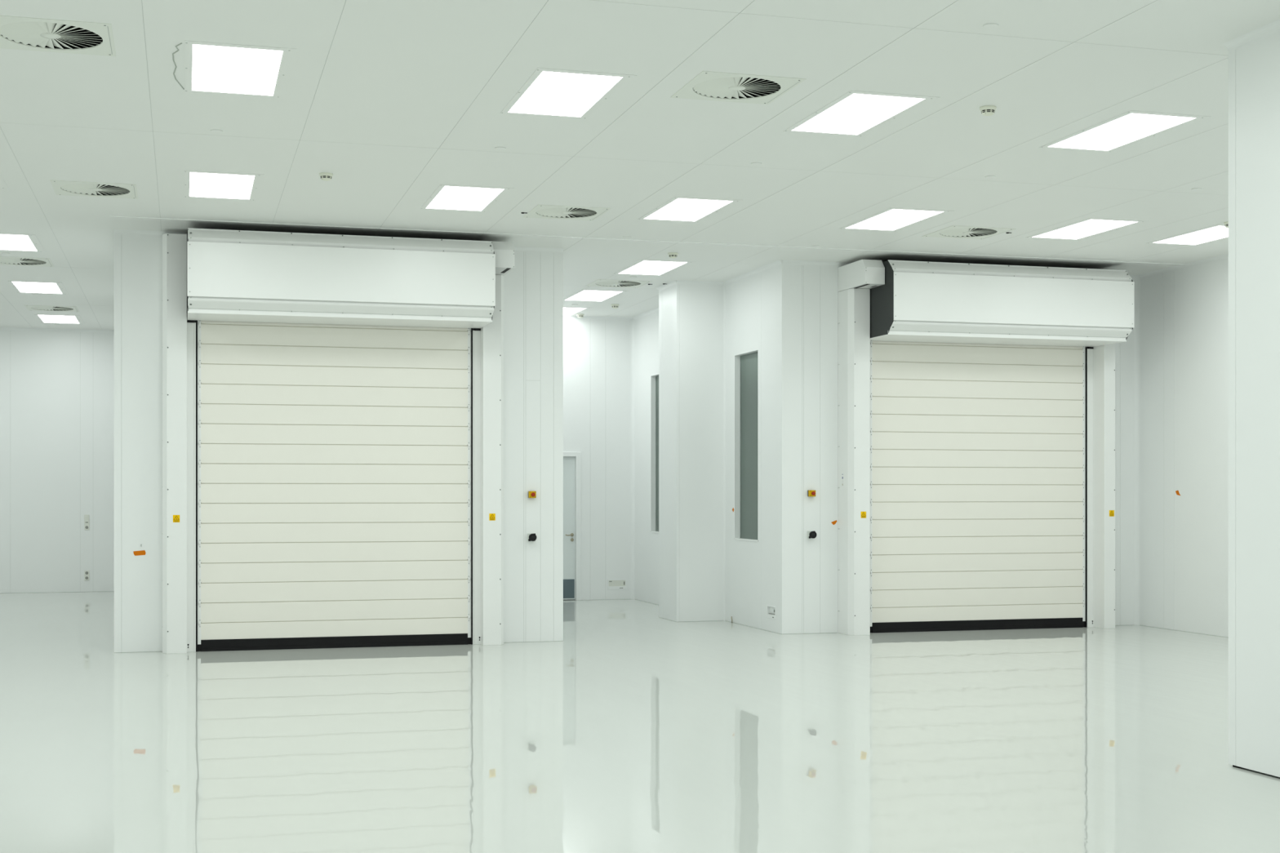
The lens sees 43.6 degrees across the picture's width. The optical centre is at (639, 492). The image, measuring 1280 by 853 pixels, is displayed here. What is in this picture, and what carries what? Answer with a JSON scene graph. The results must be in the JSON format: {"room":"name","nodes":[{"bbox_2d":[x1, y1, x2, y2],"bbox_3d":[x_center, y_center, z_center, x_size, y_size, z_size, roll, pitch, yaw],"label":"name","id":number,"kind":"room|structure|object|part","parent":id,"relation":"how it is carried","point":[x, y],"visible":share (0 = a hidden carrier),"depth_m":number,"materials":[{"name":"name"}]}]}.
{"room":"clean room","nodes":[
{"label":"clean room","id":0,"kind":"room"},
{"bbox_2d":[0,330,114,593],"bbox_3d":[-10.685,-0.510,25.321,5.330,4.220,0.160,0,0,-16],"label":"wall","id":1,"kind":"structure","parent":0,"point":[57,388],"depth_m":25.62,"materials":[{"name":"white paint"}]},
{"bbox_2d":[0,327,114,333],"bbox_3d":[-10.657,-2.598,25.222,5.330,0.045,0.045,0,0,-16],"label":"trim","id":2,"kind":"structure","parent":1,"relation":"attached to","point":[1,328],"depth_m":25.61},
{"bbox_2d":[9,591,114,593],"bbox_3d":[-10.664,1.599,25.247,5.330,0.003,0.013,0,0,-16],"label":"baseboard","id":3,"kind":"structure","parent":1,"relation":"attached to","point":[111,591],"depth_m":25.64,"materials":[{"name":"grey"}]},
{"bbox_2d":[84,515,88,529],"bbox_3d":[-8.896,0.481,25.740,0.075,0.242,0.015,0,0,-16],"label":"panel","id":4,"kind":"object","parent":1,"relation":"attached to","point":[86,517],"visible":1,"depth_m":25.73,"materials":[{"name":"white plastic"}]},
{"bbox_2d":[84,570,88,580],"bbox_3d":[-8.896,1.335,25.741,0.075,0.161,0.013,0,0,-16],"label":"panel","id":5,"kind":"object","parent":1,"relation":"attached to","point":[86,572],"visible":1,"depth_m":25.73,"materials":[{"name":"white plastic"}]},
{"bbox_2d":[114,234,563,652],"bbox_3d":[-3.059,-0.510,16.670,4.595,4.220,0.160,0,0,-16],"label":"wall","id":6,"kind":"structure","parent":0,"point":[533,291],"depth_m":17.05,"materials":[{"name":"white paint"}]},
{"bbox_2d":[114,651,158,653],"bbox_3d":[-5.026,1.599,16.030,0.460,0.003,0.013,0,0,-16],"label":"baseboard","id":7,"kind":"structure","parent":6,"relation":"attached to","point":[146,651],"depth_m":15.99,"materials":[{"name":"grey"}]},
{"bbox_2d":[133,550,146,555],"bbox_3d":[-5.012,0.606,16.029,0.120,0.054,0.002,0,0,-16],"label":"tape piece","id":8,"kind":"object","parent":6,"relation":"attached to","point":[142,552],"visible":1,"depth_m":16.03,"materials":[{"name":"orange plastic"}]},
{"bbox_2d":[162,227,515,653],"bbox_3d":[-3.013,-0.485,16.109,3.454,4.170,0.943,0,0,-16],"label":"roller door","id":9,"kind":"structure","parent":6,"relation":"in","point":[333,404],"depth_m":16.33,"materials":[{"name":"white metal"}]},
{"bbox_3d":[-3.018,-1.751,16.132,2.970,0.044,0.683,0,0,-16],"label":"plate","id":10,"kind":"part","parent":9,"relation":"part of","materials":[{"name":"white metal"}]},
{"bbox_3d":[-2.885,-2.135,15.666,2.976,0.525,0.014,0,0,-16],"label":"panel","id":11,"kind":"part","parent":9,"relation":"part of","materials":[{"name":"white metal"}]},
{"bbox_2d":[113,229,564,253],"bbox_3d":[-3.031,-2.598,16.571,4.595,0.045,0.045,0,0,-16],"label":"trim","id":12,"kind":"structure","parent":6,"relation":"attached to","point":[123,232],"depth_m":16.09,"materials":[{"name":"white metal"}]},
{"bbox_2d":[527,533,536,541],"bbox_3d":[-1.151,0.479,17.085,0.084,0.084,0.088,0,0,-16],"label":"switch","id":13,"kind":"object","parent":6,"relation":"attached to","point":[531,536],"visible":1,"depth_m":17.05,"materials":[{"name":"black plastic"}]},
{"bbox_2d":[528,491,536,497],"bbox_3d":[-1.147,0.022,17.079,0.074,0.072,0.102,0,0,-16],"label":"button","id":14,"kind":"object","parent":6,"relation":"attached to","point":[531,494],"visible":1,"depth_m":17.06,"materials":[{"name":"yellow plastic"}]},
{"bbox_2d":[563,318,629,599],"bbox_3d":[-1.346,-0.510,23.720,2.565,4.220,0.160,0,0,-16],"label":"wall","id":15,"kind":"structure","parent":0,"point":[596,353],"depth_m":23.85,"materials":[{"name":"white paint"}]},
{"bbox_2d":[563,452,580,600],"bbox_3d":[-1.378,0.500,23.667,1.005,2.200,0.164,0,0,-16],"label":"door","id":16,"kind":"structure","parent":15,"relation":"in","point":[571,460],"depth_m":23.75,"materials":[{"name":"white metal"}]},
{"bbox_3d":[-1.369,1.429,23.664,0.820,0.282,0.003,0,0,-16],"label":"kick plate","id":17,"kind":"part","parent":16,"relation":"part of","materials":[{"name":"grey metal"}]},
{"bbox_2d":[563,315,632,320],"bbox_3d":[-1.318,-2.598,23.621,2.565,0.045,0.045,0,0,-16],"label":"trim","id":18,"kind":"structure","parent":15,"relation":"attached to","point":[596,317],"depth_m":23.84,"materials":[{"name":"white metal"}]},
{"bbox_2d":[607,579,626,589],"bbox_3d":[-0.342,1.373,23.919,0.290,0.149,0.008,0,0,-16],"label":"outlet box","id":19,"kind":"object","parent":15,"relation":"attached to","point":[611,584],"visible":1,"depth_m":23.91,"materials":[{"name":"white plastic"}]},
{"bbox_2d":[0,0,1279,329],"bbox_3d":[-0.694,-2.650,11.864,17.570,0.060,31.600,0,0,-16],"label":"ceiling","id":20,"kind":"structure","parent":0,"point":[397,100],"depth_m":11.73,"materials":[{"name":"white paint"}]},
{"bbox_2d":[0,232,44,252],"bbox_3d":[-6.614,-2.619,16.748,0.636,0.006,1.228,0,0,-16],"label":"recessed light","id":21,"kind":"object","parent":20,"relation":"in","point":[8,242],"visible":1,"depth_m":16.78,"materials":[{"name":"white plastic"}]},
{"bbox_2d":[0,256,53,266],"bbox_3d":[-7.031,-2.718,18.137,0.690,0.204,0.690,0,0,-16],"label":"ceiling vent","id":22,"kind":"object","parent":20,"relation":"in","point":[4,260],"visible":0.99,"depth_m":18.16,"materials":[{"name":"white metal"}]},
{"bbox_2d":[7,280,68,294],"bbox_3d":[-7.683,-2.619,20.463,0.636,0.006,1.228,0,0,-16],"label":"recessed light","id":23,"kind":"object","parent":20,"relation":"in","point":[20,286],"visible":1,"depth_m":20.45,"materials":[{"name":"white plastic"}]},
{"bbox_2d":[24,305,79,311],"bbox_3d":[-8.364,-2.718,22.780,0.690,0.204,0.690,0,0,-16],"label":"ceiling vent","id":24,"kind":"object","parent":20,"relation":"in","point":[32,308],"visible":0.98,"depth_m":22.77,"materials":[{"name":"white metal"}]},
{"bbox_2d":[0,15,115,56],"bbox_3d":[-3.381,-2.718,9.180,0.690,0.204,0.690,0,0,-16],"label":"ceiling vent","id":25,"kind":"object","parent":20,"relation":"in","point":[17,33],"visible":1,"depth_m":9.24,"materials":[{"name":"white metal"}]},
{"bbox_2d":[34,314,84,324],"bbox_3d":[-8.762,-2.619,24.185,0.636,0.006,1.228,0,0,-16],"label":"recessed light","id":26,"kind":"object","parent":20,"relation":"in","point":[43,318],"visible":1,"depth_m":24.11,"materials":[{"name":"white plastic"}]},
{"bbox_2d":[38,315,79,323],"bbox_3d":[-8.777,-2.618,24.185,0.515,0.001,1.118,0,0,-16],"label":"diffuser","id":27,"kind":"object","parent":26,"relation":"attached to","point":[46,318],"depth_m":24.23,"materials":[{"name":"white plastic"}]},
{"bbox_2d":[49,179,137,199],"bbox_3d":[-4.709,-2.718,13.839,0.690,0.204,0.690,0,0,-16],"label":"ceiling vent","id":28,"kind":"object","parent":20,"relation":"in","point":[67,188],"visible":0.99,"depth_m":13.85,"materials":[{"name":"white metal"}]},
{"bbox_2d":[172,42,184,89],"bbox_3d":[-2.842,-2.619,9.848,0.064,0.007,1.102,0,0,-15],"label":"crack","id":29,"kind":"object","parent":20,"relation":"attached to","point":[176,46],"visible":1,"depth_m":9.76,"materials":[{"name":"grey"}]},
{"bbox_2d":[184,169,264,200],"bbox_3d":[-3.566,-2.619,13.682,0.636,0.006,1.228,0,0,-16],"label":"recessed light","id":30,"kind":"object","parent":20,"relation":"in","point":[197,184],"visible":1,"depth_m":13.65,"materials":[{"name":"white plastic"}]},
{"bbox_2d":[184,40,296,97],"bbox_3d":[-2.500,-2.619,9.949,0.636,0.006,1.228,0,0,-16],"label":"recessed light","id":31,"kind":"object","parent":20,"relation":"in","point":[211,68],"visible":1,"depth_m":9.88,"materials":[{"name":"white plastic"}]},
{"bbox_2d":[319,172,333,181],"bbox_3d":[-2.580,-2.594,13.157,0.112,0.055,0.112,0,0,-16],"label":"smoke detector","id":32,"kind":"object","parent":20,"relation":"attached to","point":[326,176],"visible":1,"depth_m":13.12,"materials":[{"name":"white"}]},
{"bbox_2d":[420,183,514,212],"bbox_3d":[-1.556,-2.619,14.268,0.636,0.006,1.228,0,0,-16],"label":"recessed light","id":33,"kind":"object","parent":20,"relation":"in","point":[446,197],"visible":1,"depth_m":14.22,"materials":[{"name":"white plastic"}]},
{"bbox_2d":[494,146,506,150],"bbox_3d":[-1.062,-2.617,12.165,0.086,0.008,0.086,0,0,-16],"label":"sprinkler cover","id":34,"kind":"object","parent":20,"relation":"attached to","point":[495,148],"visible":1,"depth_m":12.14,"materials":[{"name":"white metal"}]},
{"bbox_2d":[523,204,611,220],"bbox_3d":[-0.689,-2.718,14.985,0.690,0.204,0.690,0,0,-16],"label":"ceiling vent","id":35,"kind":"object","parent":20,"relation":"in","point":[545,211],"visible":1,"depth_m":15.00,"materials":[{"name":"white metal"}]},
{"bbox_2d":[499,67,636,119],"bbox_3d":[-0.493,-2.619,10.547,0.636,0.006,1.228,0,0,-16],"label":"recessed light","id":36,"kind":"object","parent":20,"relation":"in","point":[548,92],"visible":1,"depth_m":10.48,"materials":[{"name":"white plastic"}]},
{"bbox_2d":[563,306,591,315],"bbox_3d":[-1.145,-2.619,23.189,0.636,0.006,1.228,0,0,-16],"label":"recessed light","id":37,"kind":"object","parent":20,"relation":"in","point":[567,311],"visible":0.45,"depth_m":23.03,"materials":[{"name":"white plastic"}]},
{"bbox_2d":[576,313,583,318],"bbox_3d":[-0.878,-2.594,23.510,0.112,0.055,0.112,0,0,-16],"label":"smoke detector","id":38,"kind":"object","parent":20,"relation":"attached to","point":[580,315],"visible":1,"depth_m":23.47,"materials":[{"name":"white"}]},
{"bbox_2d":[563,288,629,302],"bbox_3d":[-0.608,-2.619,21.304,0.636,0.006,1.228,0,0,-16],"label":"recessed light","id":39,"kind":"object","parent":20,"relation":"in","point":[584,295],"visible":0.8,"depth_m":21.30,"materials":[{"name":"white plastic"}]},
{"bbox_2d":[610,304,618,308],"bbox_3d":[-0.348,-2.594,22.309,0.112,0.055,0.112,0,0,-16],"label":"smoke detector","id":40,"kind":"object","parent":20,"relation":"attached to","point":[614,306],"visible":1,"depth_m":22.27,"materials":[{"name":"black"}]},
{"bbox_2d":[585,279,652,288],"bbox_3d":[-0.273,-2.718,20.074,0.690,0.204,0.690,0,0,-16],"label":"ceiling vent","id":41,"kind":"object","parent":20,"relation":"in","point":[599,282],"visible":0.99,"depth_m":20.09,"materials":[{"name":"white metal"}]},
{"bbox_2d":[613,259,695,275],"bbox_3d":[0.155,-2.619,18.662,0.636,0.006,1.228,0,0,-16],"label":"recessed light","id":42,"kind":"object","parent":20,"relation":"in","point":[642,267],"visible":1,"depth_m":18.61,"materials":[{"name":"white plastic"}]},
{"bbox_2d":[667,252,678,258],"bbox_3d":[0.361,-2.594,17.520,0.112,0.055,0.112,0,0,-16],"label":"smoke detector","id":43,"kind":"object","parent":20,"relation":"attached to","point":[672,255],"visible":1,"depth_m":17.48,"materials":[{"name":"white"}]},
{"bbox_2d":[637,196,742,222],"bbox_3d":[0.451,-2.619,14.837,0.636,0.006,1.228,0,0,-16],"label":"recessed light","id":44,"kind":"object","parent":20,"relation":"in","point":[683,209],"visible":1,"depth_m":14.80,"materials":[{"name":"white plastic"}]},
{"bbox_2d":[670,71,806,104],"bbox_3d":[0.627,-2.718,10.369,0.690,0.204,0.690,0,0,-16],"label":"ceiling vent","id":45,"kind":"object","parent":20,"relation":"in","point":[707,85],"visible":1,"depth_m":10.40,"materials":[{"name":"white metal"}]},
{"bbox_2d":[751,162,761,164],"bbox_3d":[0.926,-2.617,12.731,0.086,0.008,0.086,0,0,-16],"label":"sprinkler cover","id":46,"kind":"object","parent":20,"relation":"attached to","point":[752,163],"visible":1,"depth_m":12.71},
{"bbox_2d":[783,90,939,137],"bbox_3d":[1.512,-2.619,11.103,0.636,0.006,1.228,0,0,-16],"label":"recessed light","id":47,"kind":"object","parent":20,"relation":"in","point":[855,113],"visible":1,"depth_m":11.06,"materials":[{"name":"white plastic"}]},
{"bbox_2d":[840,207,954,231],"bbox_3d":[2.448,-2.619,15.380,0.636,0.006,1.228,0,0,-16],"label":"recessed light","id":48,"kind":"object","parent":20,"relation":"in","point":[892,219],"visible":1,"depth_m":15.33,"materials":[{"name":"white plastic"}]},
{"bbox_2d":[921,225,1015,239],"bbox_3d":[3.307,-2.718,16.124,0.690,0.204,0.690,0,0,-16],"label":"ceiling vent","id":49,"kind":"object","parent":20,"relation":"in","point":[953,231],"visible":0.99,"depth_m":16.14,"materials":[{"name":"white metal"}]},
{"bbox_2d":[979,105,996,115],"bbox_3d":[2.367,-2.594,10.886,0.112,0.055,0.112,0,0,-16],"label":"smoke detector","id":50,"kind":"object","parent":20,"relation":"attached to","point":[986,110],"visible":1,"depth_m":10.85,"materials":[{"name":"white plastic"}]},
{"bbox_2d":[985,175,995,178],"bbox_3d":[2.905,-2.617,13.275,0.086,0.008,0.086,0,0,-16],"label":"sprinkler cover","id":51,"kind":"object","parent":20,"relation":"attached to","point":[988,176],"visible":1,"depth_m":13.26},
{"bbox_2d":[982,22,998,28],"bbox_3d":[1.966,-2.617,8.973,0.086,0.008,0.086,0,0,-16],"label":"sprinkler cover","id":52,"kind":"object","parent":20,"relation":"attached to","point":[989,25],"visible":1,"depth_m":8.96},
{"bbox_2d":[1026,217,1148,239],"bbox_3d":[4.433,-2.619,15.935,0.636,0.006,1.228,0,0,-16],"label":"recessed light","id":53,"kind":"object","parent":20,"relation":"in","point":[1088,228],"visible":1,"depth_m":15.90,"materials":[{"name":"white plastic"}]},
{"bbox_2d":[1039,110,1210,152],"bbox_3d":[3.502,-2.619,11.647,0.636,0.006,1.228,0,0,-16],"label":"recessed light","id":54,"kind":"object","parent":20,"relation":"in","point":[1131,127],"visible":1,"depth_m":11.61,"materials":[{"name":"white plastic"}]},
{"bbox_2d":[1146,224,1228,245],"bbox_3d":[5.787,-2.619,16.306,0.636,0.006,1.228,0,0,-16],"label":"recessed light","id":55,"kind":"object","parent":20,"relation":"in","point":[1216,233],"visible":0.65,"depth_m":16.41,"materials":[{"name":"white plastic"}]},
{"bbox_2d":[1191,187,1201,190],"bbox_3d":[4.800,-2.617,13.804,0.086,0.008,0.086,0,0,-16],"label":"sprinkler cover","id":56,"kind":"object","parent":20,"relation":"attached to","point":[1193,188],"visible":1,"depth_m":13.78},
{"bbox_2d":[1223,221,1228,227],"bbox_3d":[5.717,-2.594,15.511,0.112,0.055,0.112,0,0,-16],"label":"smoke detector","id":57,"kind":"object","parent":20,"relation":"attached to","point":[1226,224],"visible":0.37,"depth_m":15.49,"materials":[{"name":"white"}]},
{"bbox_2d":[0,591,1279,852],"bbox_3d":[-0.694,1.675,11.864,17.570,0.150,31.600,0,0,-16],"label":"floor","id":58,"kind":"structure","parent":0,"point":[638,731],"depth_m":10.15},
{"bbox_2d":[658,284,722,622],"bbox_3d":[0.651,-0.510,20.239,0.632,4.220,0.770,0,0,-16],"label":"wall column","id":59,"kind":"structure","parent":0,"point":[691,316],"depth_m":19.89,"materials":[{"name":"white paint"}]},
{"bbox_2d":[656,280,676,291],"bbox_3d":[0.326,-2.598,20.146,0.045,0.045,0.770,0,0,-16],"label":"trim","id":60,"kind":"structure","parent":59,"relation":"attached to","point":[671,283],"depth_m":20.13,"materials":[{"name":"white metal"}]},
{"bbox_2d":[635,264,795,634],"bbox_3d":[0.832,-0.510,21.049,0.160,4.220,6.170,0,0,-16],"label":"wall","id":61,"kind":"structure","parent":0,"point":[760,308],"depth_m":18.76,"materials":[{"name":"white paint"}]},
{"bbox_2d":[629,318,635,599],"bbox_3d":[-0.113,-0.510,23.954,0.065,4.220,0.065,0,0,-16],"label":"trim","id":62,"kind":"structure","parent":61,"relation":"attached to","point":[632,322],"depth_m":23.97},
{"bbox_2d":[632,306,658,319],"bbox_3d":[0.358,-2.598,22.339,0.045,0.045,3.430,0,0,-16],"label":"trim","id":63,"kind":"structure","parent":61,"relation":"attached to","point":[656,309],"depth_m":23.29,"materials":[{"name":"white metal"}]},
{"bbox_2d":[649,373,658,533],"bbox_3d":[0.317,-0.560,22.727,0.112,2.264,0.844,0,0,-16],"label":"window","id":64,"kind":"structure","parent":61,"relation":"in","point":[654,378],"depth_m":23.12,"materials":[{"name":"white glass"}]},
{"bbox_2d":[676,280,724,285],"bbox_3d":[0.763,-2.598,19.847,0.632,0.045,0.045,0,0,-16],"label":"trim","id":65,"kind":"structure","parent":61,"relation":"attached to","point":[678,282],"depth_m":19.85,"materials":[{"name":"white metal"}]},
{"bbox_2d":[722,284,725,621],"bbox_3d":[1.050,-0.510,19.936,0.030,4.220,0.030,0,0,-16],"label":"trim","id":66,"kind":"structure","parent":61,"relation":"attached to","point":[724,285],"depth_m":19.94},
{"bbox_2d":[733,348,758,541],"bbox_3d":[1.318,-0.557,19.215,0.112,2.259,0.845,0,0,-16],"label":"window","id":67,"kind":"structure","parent":61,"relation":"in","point":[746,363],"depth_m":19.41,"materials":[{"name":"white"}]},
{"bbox_3d":[1.318,0.566,19.215,0.112,0.012,0.845,0,0,-16],"label":"sill","id":68,"kind":"part","parent":67,"relation":"part of","materials":[{"name":"white"}]},
{"bbox_2d":[741,351,757,539],"bbox_3d":[1.355,-0.557,19.225,0.006,2.235,0.821,0,0,-16],"label":"blind","id":69,"kind":"object","parent":67,"relation":"attached to","point":[749,360],"depth_m":19.32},
{"bbox_2d":[723,260,782,285],"bbox_3d":[1.309,-2.598,19.002,0.045,0.045,1.970,0,0,-16],"label":"trim","id":70,"kind":"structure","parent":61,"relation":"attached to","point":[776,263],"depth_m":18.91,"materials":[{"name":"white metal"}]},
{"bbox_2d":[767,604,775,619],"bbox_3d":[1.521,1.375,18.378,0.036,0.148,0.273,0,0,-16],"label":"outlet box","id":71,"kind":"object","parent":61,"relation":"attached to","point":[771,609],"visible":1,"depth_m":18.42,"materials":[{"name":"grey plastic"}]},
{"bbox_2d":[795,265,1133,633],"bbox_3d":[3.858,-0.510,18.787,4.420,4.220,0.160,0,0,-16],"label":"wall","id":72,"kind":"structure","parent":0,"point":[816,287],"depth_m":18.19,"materials":[{"name":"white paint"}]},
{"bbox_2d":[807,490,815,496],"bbox_3d":[1.950,0.010,18.107,0.074,0.072,0.102,0,0,-16],"label":"button","id":73,"kind":"object","parent":72,"relation":"attached to","point":[810,493],"visible":1,"depth_m":18.09,"materials":[{"name":"yellow plastic"}]},
{"bbox_2d":[807,530,817,538],"bbox_3d":[1.947,0.478,18.113,0.084,0.084,0.088,0,0,-16],"label":"switch","id":74,"kind":"object","parent":72,"relation":"attached to","point":[811,534],"visible":1,"depth_m":18.08,"materials":[{"name":"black plastic"}]},
{"bbox_2d":[782,259,1137,279],"bbox_3d":[3.809,-2.598,18.667,4.580,0.045,0.045,0,0,-16],"label":"trim","id":75,"kind":"structure","parent":72,"relation":"attached to","point":[784,261],"depth_m":18.16,"materials":[{"name":"white metal"}]},
{"bbox_2d":[837,259,1134,635],"bbox_3d":[4.026,-0.485,18.237,3.409,4.170,0.988,0,0,-16],"label":"roller door","id":76,"kind":"structure","parent":72,"relation":"in","point":[976,402],"depth_m":18.45,"materials":[{"name":"white metal"}]},
{"bbox_3d":[2.623,-2.136,17.844,0.004,0.811,0.973,0,0,-16],"label":"plate","id":77,"kind":"part","parent":76,"relation":"part of","materials":[{"name":"grey metal"}]},
{"bbox_3d":[4.046,-1.751,18.255,2.970,0.044,0.703,0,0,-16],"label":"plate","id":78,"kind":"part","parent":76,"relation":"part of","materials":[{"name":"white metal"}]},
{"bbox_3d":[4.182,-2.135,17.779,2.976,0.525,0.014,0,0,-16],"label":"panel","id":79,"kind":"part","parent":76,"relation":"part of","materials":[{"name":"white metal"}]},
{"bbox_2d":[1133,275,1140,625],"bbox_3d":[5.983,-0.510,19.276,0.065,4.220,0.065,0,0,-16],"label":"trim","id":80,"kind":"structure","parent":72,"relation":"attached to","point":[1136,330],"depth_m":19.30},
{"bbox_2d":[1140,258,1228,637],"bbox_3d":[7.298,-0.510,15.073,0.160,4.220,8.870,0,0,-16],"label":"wall","id":81,"kind":"structure","parent":0,"point":[1184,312],"depth_m":18.43,"materials":[{"name":"white paint"}]},
{"bbox_2d":[110,215,1184,265],"bbox_3d":[0.626,-2.618,16.774,11.740,0.008,0.024,0,0,-16],"label":"trim","id":82,"kind":"structure","parent":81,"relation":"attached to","point":[110,215],"depth_m":16.54,"materials":[{"name":"white metal"}]},
{"bbox_2d":[1137,253,1228,278],"bbox_3d":[7.199,-2.598,15.045,0.045,0.045,8.870,0,0,-16],"label":"trim","id":83,"kind":"structure","parent":81,"relation":"attached to","point":[1223,257],"depth_m":18.39,"materials":[{"name":"white metal"}]},
{"bbox_2d":[1141,625,1279,778],"bbox_3d":[6.388,1.594,8.543,5.190,0.012,20.930,0,0,-16],"label":"baseboard","id":84,"kind":"structure","parent":81,"relation":"attached to","point":[1233,765],"depth_m":9.22,"materials":[{"name":"grey"}]},
{"bbox_2d":[1228,31,1279,777],"bbox_3d":[5.170,-0.516,3.585,0.160,4.208,12.060,0,0,-16],"label":"wall","id":85,"kind":"structure","parent":0,"point":[1254,67],"depth_m":9.13,"materials":[{"name":"white paint"}]},
{"bbox_2d":[1222,18,1279,52],"bbox_3d":[5.072,-2.598,3.557,0.045,0.045,12.060,0,0,-16],"label":"trim","id":86,"kind":"structure","parent":85,"relation":"attached to","point":[1273,27],"depth_m":9.12,"materials":[{"name":"white metal"}]}
]}

